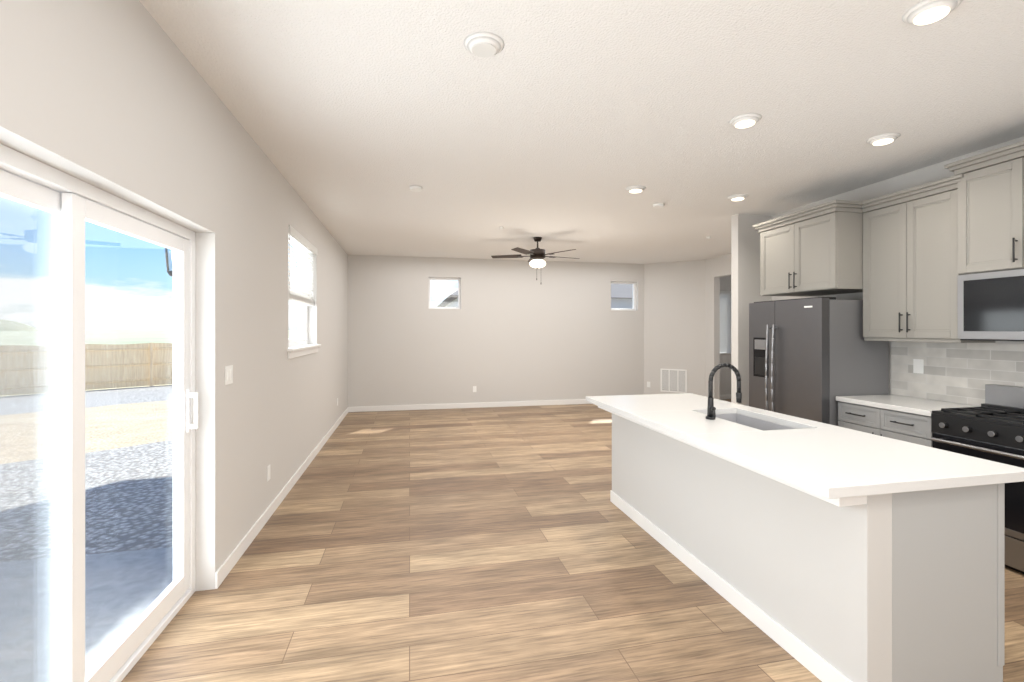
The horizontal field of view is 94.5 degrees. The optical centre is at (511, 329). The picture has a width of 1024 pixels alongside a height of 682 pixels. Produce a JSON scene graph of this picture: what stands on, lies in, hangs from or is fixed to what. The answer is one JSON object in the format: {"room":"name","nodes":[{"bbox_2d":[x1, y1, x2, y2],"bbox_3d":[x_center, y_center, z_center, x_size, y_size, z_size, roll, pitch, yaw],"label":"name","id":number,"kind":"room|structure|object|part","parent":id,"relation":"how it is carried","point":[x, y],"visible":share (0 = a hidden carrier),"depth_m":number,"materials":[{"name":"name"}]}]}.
{"room":"kitchen","nodes":[
{"label":"kitchen","id":0,"kind":"room"},
{"bbox_2d":[0,0,1023,590],"bbox_3d":[2.445,0.065,3.879,9.020,2.870,11.990,0,0,-12],"label":"wall","id":1,"kind":"structure","parent":0,"point":[120,98],"depth_m":4.04,"materials":[{"name":"white paint"}]},
{"bbox_2d":[0,144,194,681],"bbox_3d":[-1.641,0.470,1.686,0.095,2.060,2.090,0,0,-12],"label":"door frame","id":2,"kind":"structure","parent":1,"relation":"in","point":[17,163],"depth_m":2.33,"materials":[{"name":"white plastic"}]},
{"bbox_2d":[0,169,197,681],"bbox_3d":[-1.624,0.474,1.690,0.155,1.952,1.986,0,0,-12],"label":"sliding glass door","id":3,"kind":"structure","parent":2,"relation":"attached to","point":[78,211],"depth_m":1.74,"materials":[{"name":"clear glass"}]},
{"bbox_2d":[165,249,172,276],"bbox_3d":[-2.062,-0.484,2.930,0.169,0.308,0.140,0,0,-12],"label":"sconce","id":4,"kind":"object","parent":1,"relation":"attached to","point":[169,272],"depth_m":2.89,"materials":[{"name":"black"}]},
{"bbox_2d":[225,365,232,384],"bbox_3d":[-1.757,0.280,2.945,0.010,0.115,0.115,0,0,-12],"label":"light switch","id":5,"kind":"object","parent":1,"relation":"attached to","point":[228,374],"visible":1,"depth_m":2.93,"materials":[{"name":"white plastic"}]},
{"bbox_2d":[267,465,269,480],"bbox_3d":[-1.937,1.140,3.776,0.008,0.115,0.070,0,0,-12],"label":"electrical outlet","id":6,"kind":"object","parent":1,"relation":"attached to","point":[268,473],"visible":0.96,"depth_m":3.76,"materials":[{"name":"white plastic"}]},
{"bbox_2d":[288,236,307,346],"bbox_3d":[-2.357,-0.400,5.036,0.080,1.160,1.360,0,0,-12],"label":"window","id":7,"kind":"structure","parent":1,"relation":"in","point":[303,338],"depth_m":5.62,"materials":[{"name":"white plastic"}]},
{"bbox_2d":[288,225,317,308],"bbox_3d":[-2.256,-0.589,5.057,0.097,0.778,1.348,0,0,-12],"label":"window blinds","id":8,"kind":"object","parent":7,"relation":"attached to","point":[295,237],"visible":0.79,"depth_m":5.03,"materials":[{"name":"white plastic"}]},
{"bbox_2d":[287,344,320,358],"bbox_3d":[-2.247,0.223,5.059,0.145,0.094,1.450,0,0,-12],"label":"sill","id":9,"kind":"structure","parent":1,"relation":"attached to","point":[297,351],"depth_m":4.91,"materials":[{"name":"white"}]},
{"bbox_2d":[429,277,459,308],"bbox_3d":[-1.305,-0.700,9.136,0.610,0.600,0.070,0,0,-12],"label":"window","id":10,"kind":"structure","parent":1,"relation":"in","point":[458,292],"depth_m":9.12,"materials":[{"name":"white plastic"}]},
{"bbox_2d":[215,394,730,588],"bbox_3d":[2.493,1.452,3.849,8.700,0.095,11.670,0,0,-12],"label":"baseboard","id":11,"kind":"structure","parent":1,"relation":"attached to","point":[229,563],"depth_m":5.91,"materials":[{"name":"white wood"}]},
{"bbox_2d":[611,282,635,310],"bbox_3d":[2.297,-0.700,9.914,0.600,0.600,0.070,0,0,-12],"label":"window","id":12,"kind":"structure","parent":1,"relation":"in","point":[633,296],"depth_m":9.93,"materials":[{"name":"white plastic"}]},
{"bbox_2d":[660,368,686,392],"bbox_3d":[3.256,1.025,9.545,0.520,0.470,0.012,0,0,33],"label":"air vent","id":13,"kind":"object","parent":1,"relation":"in","point":[673,380],"visible":1,"depth_m":9.54,"materials":[{"name":"white metal"}]},
{"bbox_2d":[720,291,730,351],"bbox_3d":[4.400,-0.183,10.287,0.834,1.326,0.070,0,0,-12],"label":"window","id":14,"kind":"structure","parent":1,"relation":"in","point":[725,321],"depth_m":10.34,"materials":[{"name":"white glass"}]},
{"bbox_2d":[753,200,862,296],"bbox_3d":[2.999,-0.738,4.623,0.677,0.755,1.010,0,0,-12],"label":"upper cabinet","id":15,"kind":"object","parent":1,"relation":"attached to","point":[817,250],"visible":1,"depth_m":4.35,"materials":[{"name":"grey paint"}]},
{"bbox_2d":[862,174,994,342],"bbox_3d":[3.312,-0.510,3.837,0.397,1.210,0.850,0,0,-12],"label":"upper cabinet","id":16,"kind":"object","parent":1,"relation":"attached to","point":[910,265],"visible":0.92,"depth_m":3.75,"materials":[{"name":"grey paint"}]},
{"bbox_2d":[891,341,1023,405],"bbox_3d":[3.740,0.338,2.777,0.011,0.482,3.048,0,0,-12],"label":"tile backsplash","id":17,"kind":"structure","parent":1,"relation":"attached to","point":[963,373],"depth_m":3.76,"materials":[{"name":"grey tile"}]},
{"bbox_2d":[913,359,923,373],"bbox_3d":[3.459,0.310,4.032,0.008,0.120,0.080,0,0,-12],"label":"outlet","id":18,"kind":"object","parent":17,"relation":"attached to","point":[918,365],"visible":1,"depth_m":4.03,"materials":[{"name":"white plastic"}]},
{"bbox_2d":[944,141,1023,274],"bbox_3d":[3.458,-0.802,3.092,0.427,0.805,0.853,0,0,-12],"label":"upper cabinet","id":19,"kind":"object","parent":1,"relation":"attached to","point":[991,211],"visible":0.98,"depth_m":3.22,"materials":[{"name":"grey paint"}]},
{"bbox_2d":[958,269,1023,340],"bbox_3d":[3.461,-0.160,3.093,0.421,0.470,0.747,0,0,-12],"label":"microwave","id":20,"kind":"object","parent":19,"relation":"attached to","point":[990,306],"visible":1,"depth_m":3.22,"materials":[{"name":"silver metal"}]},
{"bbox_2d":[121,399,1023,681],"bbox_3d":[2.439,1.530,3.883,8.990,0.060,11.960,0,0,-12],"label":"floor","id":21,"kind":"structure","parent":0,"point":[479,545],"depth_m":2.80,"materials":[{"name":"brown wood"}]},
{"bbox_2d":[586,393,1023,681],"bbox_3d":[1.399,1.040,3.039,1.020,0.920,2.450,0,0,-12],"label":"kitchen island","id":22,"kind":"object","parent":21,"relation":"on","point":[901,587],"depth_m":2.05,"materials":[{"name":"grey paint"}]},
{"bbox_2d":[706,363,741,419],"bbox_3d":[1.388,0.398,3.063,0.280,0.362,0.140,0,0,-12],"label":"faucet","id":23,"kind":"object","parent":22,"relation":"on","point":[711,413],"visible":1,"depth_m":3.08,"materials":[{"name":"black metal"}]},
{"bbox_3d":[1.399,0.712,3.039,1.020,0.264,2.450,0,0,-12],"label":"kitchen island top","id":24,"kind":"part","parent":22,"relation":"part of","materials":[{"name":"white stone"}]},
{"bbox_2d":[749,297,888,425],"bbox_3d":[2.911,0.605,4.625,0.794,1.790,0.902,0,0,-12],"label":"fridge","id":25,"kind":"object","parent":21,"relation":"on","point":[811,358],"visible":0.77,"depth_m":4.25,"materials":[{"name":"silver metal"}]},
{"bbox_2d":[838,401,934,447],"bbox_3d":[3.196,1.060,3.819,0.632,0.879,0.765,0,0,-12],"label":"base cabinet","id":26,"kind":"object","parent":21,"relation":"on","point":[906,426],"visible":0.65,"depth_m":3.71,"materials":[{"name":"grey paint"}]},
{"bbox_2d":[931,384,1023,573],"bbox_3d":[3.319,0.950,3.062,0.637,1.100,0.747,0,0,-12],"label":"range","id":27,"kind":"object","parent":21,"relation":"on","point":[991,428],"visible":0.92,"depth_m":3.07,"materials":[{"name":"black metal"}]},
{"bbox_3d":[3.615,1.060,1.962,0.597,0.879,1.508,0,0,-12],"label":"base cabinet","id":28,"kind":"object","parent":21,"relation":"on","visible":0},
{"bbox_2d":[836,394,980,415],"bbox_3d":[3.446,0.600,2.712,0.612,0.039,3.045,0,0,-12],"label":"countertop","id":29,"kind":"structure","parent":28,"relation":"on","point":[919,406],"depth_m":3.78,"materials":[{"name":"stone"}]},
{"bbox_2d":[139,0,1023,263],"bbox_3d":[2.445,-1.430,3.879,9.020,0.120,11.990,0,0,-12],"label":"ceiling","id":30,"kind":"structure","parent":0,"point":[559,125],"depth_m":2.90,"materials":[{"name":"white paint"}]},
{"bbox_2d":[410,185,422,191],"bbox_3d":[-0.922,-1.355,4.548,0.124,0.030,0.124,0,0,-12],"label":"smoke detector","id":31,"kind":"object","parent":30,"relation":"attached to","point":[415,188],"visible":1,"depth_m":4.51,"materials":[{"name":"white plastic"}]},
{"bbox_2d":[464,32,504,57],"bbox_3d":[-0.133,-1.355,2.273,0.196,0.030,0.196,0,0,-12],"label":"smoke detector","id":32,"kind":"object","parent":30,"relation":"in","point":[484,44],"visible":0.98,"depth_m":2.24,"materials":[{"name":"white plastic"}]},
{"bbox_2d":[491,237,579,279],"bbox_3d":[0.391,-1.020,7.077,1.355,0.699,1.333,0,0,-12],"label":"ceiling fan","id":33,"kind":"object","parent":30,"relation":"hanging from","point":[536,256],"visible":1,"depth_m":6.96,"materials":[{"name":"black metal"}]},
{"bbox_2d":[625,185,645,192],"bbox_3d":[1.198,-1.355,4.587,0.196,0.030,0.196,0,0,-12],"label":"recessed light","id":34,"kind":"object","parent":30,"relation":"in","point":[636,189],"visible":1,"depth_m":4.54,"materials":[{"name":"white plastic"}]},
{"bbox_2d":[653,203,664,208],"bbox_3d":[1.603,-1.355,5.176,0.124,0.030,0.124,0,0,-12],"label":"smoke detector","id":35,"kind":"object","parent":30,"relation":"attached to","point":[658,205],"visible":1,"depth_m":5.14,"materials":[{"name":"white plastic"}]},
{"bbox_2d":[728,194,747,200],"bbox_3d":[2.323,-1.355,4.871,0.196,0.030,0.196,0,0,-12],"label":"recessed light","id":36,"kind":"object","parent":30,"relation":"in","point":[738,197],"visible":1,"depth_m":4.83,"materials":[{"name":"white plastic"}]},
{"bbox_2d":[729,113,761,127],"bbox_3d":[1.521,-1.355,3.091,0.196,0.030,0.196,0,0,-12],"label":"recessed light","id":37,"kind":"object","parent":30,"relation":"in","point":[745,120],"visible":1,"depth_m":3.05,"materials":[{"name":"white plastic"}]},
{"bbox_2d":[866,133,900,145],"bbox_3d":[2.654,-1.355,3.387,0.196,0.030,0.196,0,0,-12],"label":"recessed light","id":38,"kind":"object","parent":30,"relation":"in","point":[883,139],"visible":1,"depth_m":3.35,"materials":[{"name":"white"}]},
{"bbox_2d":[902,0,962,24],"bbox_3d":[1.793,-1.355,2.025,0.196,0.030,0.196,0,0,-12],"label":"recessed light","id":39,"kind":"object","parent":30,"relation":"in","point":[924,12],"visible":0.98,"depth_m":2.00,"materials":[{"name":"white plastic"}]},
{"label":"outside","id":40,"kind":"structure","parent":0,"visible":0},
{"bbox_2d":[0,330,298,561],"bbox_3d":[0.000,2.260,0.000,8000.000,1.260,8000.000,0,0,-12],"label":"ground","id":41,"kind":"structure","parent":40,"point":[123,465],"depth_m":6.66,"materials":[{"name":"grey gravel"}]},
{"bbox_2d":[0,319,37,330],"bbox_3d":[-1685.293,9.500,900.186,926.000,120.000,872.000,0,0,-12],"label":"hill","id":42,"kind":"structure","parent":41,"relation":"on","point":[10,327],"depth_m":1245.06,"materials":[{"name":"beige plant"}]},
{"bbox_2d":[0,547,172,681],"bbox_3d":[-3.312,1.685,1.361,3.300,0.230,3.660,0,0,-12],"label":"patio slab","id":43,"kind":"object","parent":41,"relation":"on","point":[104,592],"depth_m":2.76,"materials":[{"name":"concrete"}]},
{"bbox_2d":[0,342,172,395],"bbox_3d":[-25.385,1.489,9.793,0.150,1.900,48.062,0,0,44],"label":"fence","id":44,"kind":"object","parent":41,"relation":"on","point":[147,364],"depth_m":19.27,"materials":[{"name":"brown wood"}]},
{"bbox_2d":[437,284,631,308],"bbox_3d":[3.400,-0.550,27.336,14.800,7.300,11.000,0,0,-12],"label":"neighbor house","id":45,"kind":"structure","parent":41,"relation":"on","point":[620,293],"depth_m":22.68,"materials":[{"name":"white"}]}
]}

